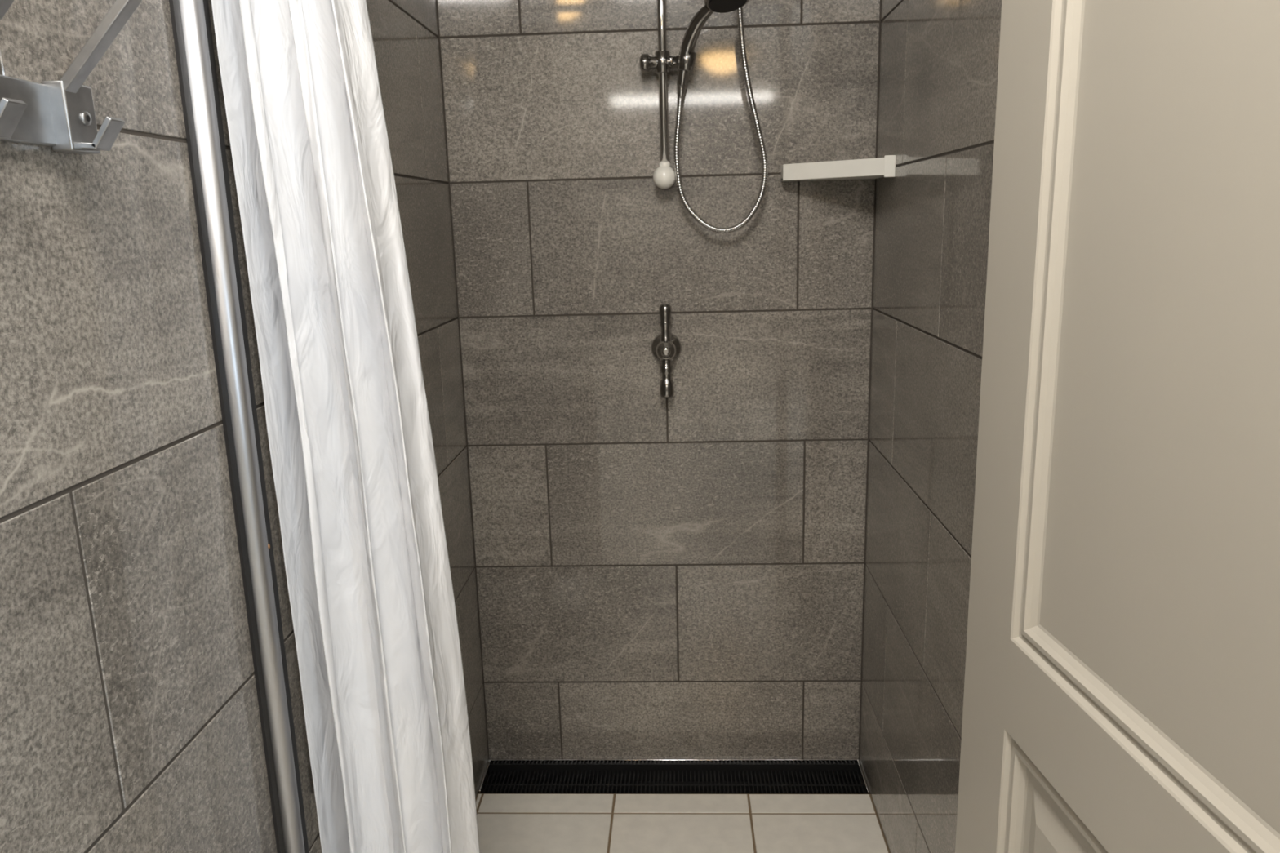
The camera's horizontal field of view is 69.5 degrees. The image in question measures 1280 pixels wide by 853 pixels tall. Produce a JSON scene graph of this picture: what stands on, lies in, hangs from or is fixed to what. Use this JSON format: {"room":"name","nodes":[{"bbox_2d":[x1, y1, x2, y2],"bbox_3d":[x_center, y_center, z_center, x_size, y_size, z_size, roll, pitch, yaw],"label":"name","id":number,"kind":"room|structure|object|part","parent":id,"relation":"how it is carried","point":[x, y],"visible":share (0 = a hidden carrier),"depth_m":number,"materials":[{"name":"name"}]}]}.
{"room":"shower room","nodes":[
{"label":"shower room","id":0,"kind":"room"},
{"bbox_2d":[0,0,488,852],"bbox_3d":[-0.513,-0.097,1.025,0.100,2.550,2.200,-1,13,3],"label":"wall","id":1,"kind":"structure","parent":0,"point":[130,718],"depth_m":0.86,"materials":[{"name":"tile"}]},
{"bbox_2d":[0,0,142,154],"bbox_3d":[-0.442,-0.248,0.574,0.089,0.123,0.392,-1,13,3],"label":"hook rail","id":2,"kind":"object","parent":1,"relation":"attached to","point":[60,114],"visible":1,"depth_m":0.73,"materials":[{"name":"metal"}]},
{"bbox_2d":[168,0,309,852],"bbox_3d":[-0.449,0.021,1.063,0.021,2.199,0.072,-1,13,3],"label":"metal pole","id":3,"kind":"object","parent":1,"relation":"attached to","point":[190,19],"visible":1,"depth_m":1.04,"materials":[{"name":"silver metal"}]},
{"bbox_3d":[-0.011,-0.879,0.920,0.938,0.063,0.060,-1,13,3],"label":"rail","id":4,"kind":"object","parent":1,"relation":"attached to","visible":0},
{"bbox_2d":[210,0,479,852],"bbox_3d":[-0.341,0.069,1.146,0.206,1.865,0.107,0,13,7],"label":"shower curtain","id":5,"kind":"object","parent":4,"relation":"hanging from","point":[370,587],"visible":1,"depth_m":1.13,"materials":[{"name":"fabric"}]},
{"bbox_2d":[435,0,881,759],"bbox_3d":[0.052,-0.356,2.123,1.139,2.550,0.100,-1,13,3],"label":"wall","id":6,"kind":"structure","parent":0,"point":[681,575],"depth_m":2.12,"materials":[{"name":"tile"}]},
{"bbox_2d":[650,302,681,397],"bbox_3d":[0.059,-0.171,2.078,0.070,0.212,0.068,-1,13,3],"label":"shower valve","id":7,"kind":"object","parent":6,"relation":"attached to","point":[666,347],"visible":1,"depth_m":2.06,"materials":[{"name":"silver metal"}]},
{"bbox_2d":[639,0,696,188],"bbox_3d":[0.059,-0.836,1.906,0.142,0.668,0.113,-1,13,3],"label":"riser rail","id":8,"kind":"object","parent":6,"relation":"attached to","point":[664,176],"depth_m":1.92,"materials":[{"name":"silver metal"}]},
{"bbox_3d":[0.061,-0.757,1.920,0.129,0.048,0.059,5,14,26],"label":"slider bracket","id":9,"kind":"part","parent":8,"relation":"part of","materials":[{"name":"silver metal"}]},
{"bbox_2d":[676,0,749,85],"bbox_3d":[0.130,-0.770,1.816,0.189,0.168,0.088,8,16,38],"label":"handset","id":10,"kind":"object","parent":8,"relation":"attached to","point":[691,34],"visible":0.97,"depth_m":1.83,"materials":[{"name":"silver metal"}]},
{"bbox_2d":[673,6,768,233],"bbox_3d":[0.165,-0.746,1.937,0.199,0.669,0.082,-2,13,-2],"label":"shower hose","id":11,"kind":"object","parent":10,"relation":"attached to","point":[680,89],"visible":0.99,"depth_m":1.94,"materials":[{"name":"silver metal"}]},
{"bbox_2d":[781,155,895,181],"bbox_3d":[0.407,-0.534,1.922,0.206,0.042,0.185,-1,13,3],"label":"corner shelf","id":12,"kind":"object","parent":6,"relation":"attached to","point":[878,167],"visible":1,"depth_m":1.90,"materials":[{"name":"white plastic"}]},
{"bbox_2d":[475,793,889,852],"bbox_3d":[-0.036,1.722,-1.425,4.400,0.060,7.467,-1,13,3],"label":"floor","id":13,"kind":"structure","parent":0,"point":[508,823],"depth_m":2.10,"materials":[{"name":"beige tile"}]},
{"bbox_2d":[478,758,869,794],"bbox_3d":[0.080,0.889,2.282,0.939,0.070,0.132,-1,13,3],"label":"shower drain","id":14,"kind":"object","parent":13,"relation":"in","point":[506,775],"visible":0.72,"depth_m":2.32,"materials":[{"name":"black metal"}]},
{"bbox_2d":[859,0,1001,852],"bbox_3d":[0.549,-0.245,1.563,0.100,2.550,1.000,-1,13,3],"label":"wall","id":15,"kind":"structure","parent":0,"point":[939,62],"depth_m":1.64,"materials":[{"name":"tile"}]},
{"bbox_2d":[955,0,1279,852],"bbox_3d":[0.398,0.182,0.682,0.094,1.992,0.760,-2,13,-3],"label":"door","id":16,"kind":"structure","parent":15,"relation":"in","point":[1122,683],"depth_m":0.77,"materials":[{"name":"paint"}]}
]}

